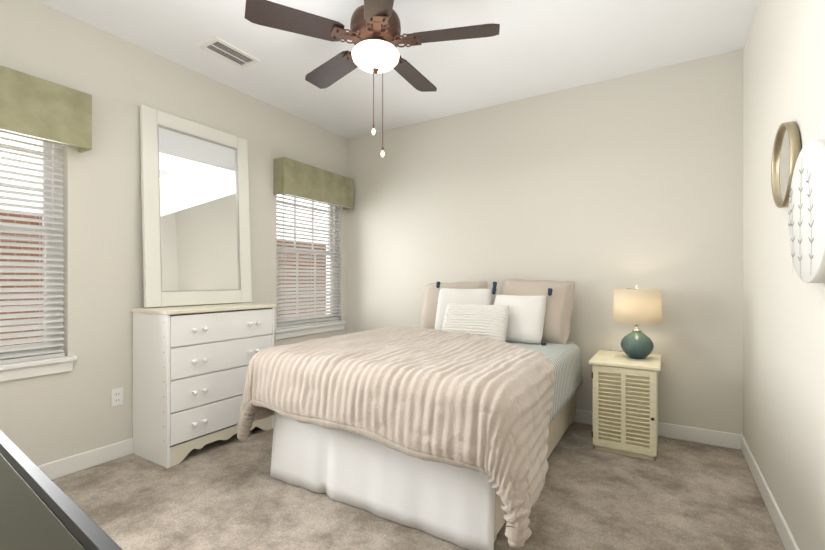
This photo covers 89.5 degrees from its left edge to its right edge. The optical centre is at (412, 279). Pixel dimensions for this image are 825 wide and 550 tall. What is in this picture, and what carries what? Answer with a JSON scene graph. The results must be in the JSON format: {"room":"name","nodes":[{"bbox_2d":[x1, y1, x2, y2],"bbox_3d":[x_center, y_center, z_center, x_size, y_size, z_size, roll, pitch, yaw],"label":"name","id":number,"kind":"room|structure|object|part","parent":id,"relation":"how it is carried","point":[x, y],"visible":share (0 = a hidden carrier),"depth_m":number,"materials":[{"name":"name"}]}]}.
{"room":"bedroom","nodes":[
{"label":"bedroom","id":0,"kind":"room"},
{"bbox_2d":[0,0,346,465],"bbox_3d":[-1.771,-0.210,3.099,0.150,2.740,3.750,0,0,31],"label":"wall","id":1,"kind":"structure","parent":0,"point":[44,419],"depth_m":2.67,"materials":[{"name":"white paint"}]},
{"bbox_2d":[0,139,76,381],"bbox_3d":[-2.335,-0.247,2.126,0.170,1.585,0.970,0,0,31],"label":"window unit","id":2,"kind":"structure","parent":1,"relation":"in","point":[49,188],"depth_m":2.46,"materials":[{"name":"white plastic"}]},
{"bbox_2d":[0,130,64,363],"bbox_3d":[-2.322,-0.292,2.118,0.060,1.492,0.876,0,0,31],"label":"window blind","id":3,"kind":"object","parent":2,"relation":"attached to","point":[35,354],"visible":0.81,"depth_m":2.36,"materials":[{"name":"white plastic"}]},
{"bbox_2d":[0,65,91,152],"bbox_3d":[-2.234,-0.938,2.058,0.138,0.325,1.050,0,0,31],"label":"window valance","id":4,"kind":"object","parent":1,"relation":"attached to","point":[33,106],"visible":1,"depth_m":2.28,"materials":[{"name":"fabric"}]},
{"bbox_2d":[38,438,132,479],"bbox_3d":[-1.701,1.107,3.057,0.014,0.105,3.721,0,0,31],"label":"baseboard","id":5,"kind":"structure","parent":1,"relation":"attached to","point":[56,469],"depth_m":2.56,"materials":[{"name":"white wood"}]},
{"bbox_2d":[111,387,122,406],"bbox_3d":[-1.918,0.760,2.703,0.008,0.114,0.070,0,0,31],"label":"electrical outlet","id":6,"kind":"object","parent":1,"relation":"attached to","point":[116,396],"visible":1,"depth_m":2.70,"materials":[{"name":"white plastic"}]},
{"bbox_2d":[274,197,345,339],"bbox_3d":[-1.055,-0.247,4.226,0.170,1.585,0.970,0,0,31],"label":"window unit","id":7,"kind":"structure","parent":1,"relation":"in","point":[330,206],"depth_m":4.30,"materials":[{"name":"white plastic"}]},
{"bbox_2d":[277,194,340,328],"bbox_3d":[-1.042,-0.292,4.218,0.060,1.492,0.876,0,0,31],"label":"window blind","id":8,"kind":"object","parent":7,"relation":"attached to","point":[311,321],"visible":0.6,"depth_m":4.18,"materials":[{"name":"white plastic"}]},
{"bbox_2d":[283,194,283,248],"bbox_3d":[-1.203,-0.635,3.885,0.010,0.690,0.008,0,0,31],"label":"blind wand","id":9,"kind":"object","parent":8,"relation":"hanging from","point":[283,221],"visible":0.65,"depth_m":3.88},
{"bbox_2d":[273,157,352,209],"bbox_3d":[-0.954,-0.938,4.159,0.138,0.325,0.970,0,0,31],"label":"window valance","id":10,"kind":"object","parent":1,"relation":"attached to","point":[298,179],"visible":1,"depth_m":4.00,"materials":[{"name":"fabric"}]},
{"bbox_2d":[34,0,758,138],"bbox_3d":[-0.212,-1.640,2.150,3.800,0.120,4.050,0,0,31],"label":"ceiling","id":11,"kind":"structure","parent":0,"point":[535,48],"depth_m":2.81,"materials":[{"name":"white paint"}]},
{"bbox_2d":[198,37,259,68],"bbox_3d":[-1.270,-1.574,2.893,0.200,0.012,0.340,0,0,31],"label":"ceiling vent","id":12,"kind":"object","parent":11,"relation":"in","point":[226,51],"visible":0.98,"depth_m":2.88,"materials":[{"name":"white metal"}]},
{"bbox_2d":[245,0,499,156],"bbox_3d":[-0.187,-1.113,2.302,1.289,0.932,1.247,0,0,31],"label":"fan","id":13,"kind":"object","parent":11,"relation":"hanging from","point":[373,35],"visible":1,"depth_m":2.17,"materials":[{"name":"brown wood"}]},
{"bbox_3d":[-0.200,-1.200,2.265,0.260,0.107,0.260,0,0,31],"label":"lamp shade","id":14,"kind":"part","parent":13,"relation":"part of","materials":[{"name":"white glass"}]},
{"bbox_3d":[-0.190,-0.963,2.217,0.103,0.632,0.108,0,0,31],"label":"chain","id":15,"kind":"part","parent":13,"relation":"part of","materials":[{"name":"brown metal"}]},
{"bbox_2d":[52,422,784,549],"bbox_3d":[-0.212,1.220,2.150,3.800,0.120,4.050,0,0,31],"label":"floor","id":16,"kind":"structure","parent":0,"point":[230,493],"depth_m":2.14,"materials":[{"name":"carpet"}]},
{"bbox_2d":[132,303,275,467],"bbox_3d":[-1.461,0.675,3.010,0.459,0.970,0.836,0,0,31],"label":"dresser","id":17,"kind":"object","parent":16,"relation":"on","point":[190,365],"visible":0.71,"depth_m":2.73,"materials":[{"name":"white laminate"}]},
{"bbox_2d":[139,105,251,307],"bbox_3d":[-1.593,-0.498,3.143,0.032,1.366,0.830,-3,-2,31],"label":"mirror","id":18,"kind":"object","parent":17,"relation":"on","point":[195,213],"visible":1,"depth_m":3.08,"materials":[{"name":"white mirror"}]},
{"bbox_3d":[-1.598,-0.498,3.146,0.012,1.146,0.610,-3,-2,31],"label":"glass","id":19,"kind":"part","parent":18,"relation":"part of","materials":[{"name":"white"}]},
{"bbox_3d":[-1.304,0.627,2.914,0.020,0.805,0.778,0,0,31],"label":"drawer","id":20,"kind":"part","parent":17,"relation":"part of","materials":[{"name":"white laminate"}]},
{"bbox_3d":[-1.280,0.627,2.900,0.035,0.643,0.522,0,0,31],"label":"knob","id":21,"kind":"part","parent":17,"relation":"part of","materials":[{"name":"white laminate"}]},
{"bbox_2d":[237,279,582,549],"bbox_3d":[0.202,0.574,2.818,1.763,1.172,2.147,0,0,31],"label":"bed","id":22,"kind":"object","parent":16,"relation":"on","point":[451,418],"visible":1,"depth_m":2.02,"materials":[{"name":"beige fabric"}]},
{"bbox_2d":[429,281,497,345],"bbox_3d":[0.424,0.272,3.531,0.554,0.535,0.154,0,-18,27],"label":"pillow","id":23,"kind":"object","parent":22,"relation":"on","point":[444,295],"depth_m":3.55,"materials":[{"name":"white fabric"}]},
{"bbox_2d":[483,287,552,350],"bbox_3d":[0.825,0.295,3.275,0.504,0.485,0.144,0,-20,36],"label":"pillow","id":24,"kind":"object","parent":22,"relation":"on","point":[530,321],"depth_m":3.19,"materials":[{"name":"white fabric"}]},
{"bbox_2d":[589,350,660,460],"bbox_3d":[1.511,0.855,2.941,0.420,0.610,0.535,0,0,31],"label":"nightstand","id":25,"kind":"object","parent":16,"relation":"on","point":[625,404],"visible":1,"depth_m":2.74,"materials":[{"name":"beige wood"}]},
{"bbox_3d":[1.375,0.850,2.730,0.370,0.443,0.034,0,0,31],"label":"knob","id":26,"kind":"part","parent":25,"relation":"part of","materials":[{"name":"beige wood"}]},
{"bbox_2d":[613,284,661,358],"bbox_3d":[1.578,0.289,2.926,0.308,0.518,0.308,0,0,31],"label":"lamp","id":27,"kind":"object","parent":25,"relation":"on","point":[636,307],"visible":1,"depth_m":2.83,"materials":[{"name":"fabric"}]},
{"bbox_3d":[1.578,0.180,2.926,0.308,0.236,0.308,0,0,31],"label":"lamp shade","id":28,"kind":"part","parent":27,"relation":"part of","materials":[{"name":"beige fabric"}]},
{"bbox_3d":[1.608,0.195,2.908,0.214,0.328,0.248,0,0,31],"label":"stem","id":29,"kind":"part","parent":27,"relation":"part of","materials":[{"name":"silver metal"}]},
{"bbox_3d":[-0.697,0.970,0.577,1.410,0.380,0.540,0,0,31],"label":"console","id":30,"kind":"object","parent":16,"relation":"on","visible":0},
{"bbox_2d":[0,430,122,549],"bbox_3d":[-0.544,0.504,0.585,1.000,0.548,0.182,0,0,36],"label":"tv","id":31,"kind":"object","parent":30,"relation":"on","point":[40,509],"visible":1,"depth_m":0.48,"materials":[{"name":"black plastic"}]},
{"bbox_2d":[347,49,742,434],"bbox_3d":[0.802,-0.210,3.815,3.800,2.740,0.150,0,0,31],"label":"wall","id":32,"kind":"structure","parent":0,"point":[598,193],"depth_m":3.34,"materials":[{"name":"white paint"}]},
{"bbox_2d":[573,409,740,449],"bbox_3d":[0.760,1.107,3.745,3.500,0.105,0.014,0,0,31],"label":"baseboard","id":33,"kind":"structure","parent":32,"relation":"attached to","point":[707,436],"depth_m":2.98,"materials":[{"name":"white wood"}]},
{"bbox_2d":[743,0,824,549],"bbox_3d":[1.346,-0.210,1.200,0.150,2.740,3.750,0,0,31],"label":"wall","id":34,"kind":"structure","parent":0,"point":[784,304],"depth_m":1.88,"materials":[{"name":"white paint"}]},
{"bbox_2d":[741,435,799,549],"bbox_3d":[1.276,1.107,1.242,0.014,0.105,3.721,0,0,31],"label":"baseboard","id":35,"kind":"structure","parent":34,"relation":"attached to","point":[787,538],"depth_m":2.05,"materials":[{"name":"white wood"}]},
{"bbox_2d":[771,121,800,207],"bbox_3d":[1.580,-0.485,1.766,0.032,0.352,0.352,0,0,31],"label":"round mirror","id":36,"kind":"object","parent":34,"relation":"attached to","point":[786,148],"visible":0.79,"depth_m":1.76,"materials":[{"name":"gold metal"}]},
{"bbox_3d":[1.581,-0.485,1.765,0.006,0.329,0.329,0,0,31],"label":"glass","id":37,"kind":"part","parent":36,"relation":"part of","materials":[{"name":"white"}]},
{"bbox_2d":[788,138,824,282],"bbox_3d":[1.338,-0.225,1.390,0.039,0.470,0.477,0,0,31],"label":"plaque","id":38,"kind":"object","parent":34,"relation":"attached to","point":[806,219],"visible":1,"depth_m":1.37,"materials":[{"name":"white ceramic"}]},
{"bbox_2d":[788,156,814,278],"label":"print","id":39,"kind":"object","parent":38,"relation":"attached to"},
{"label":"outside","id":40,"kind":"structure","parent":0,"visible":0},
{"bbox_2d":[0,212,325,346],"bbox_3d":[-4.595,1.170,5.143,0.100,3.980,10.000,0,0,31],"label":"brick wall","id":41,"kind":"structure","parent":40,"point":[19,241],"depth_m":5.04,"materials":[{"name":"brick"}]}
]}

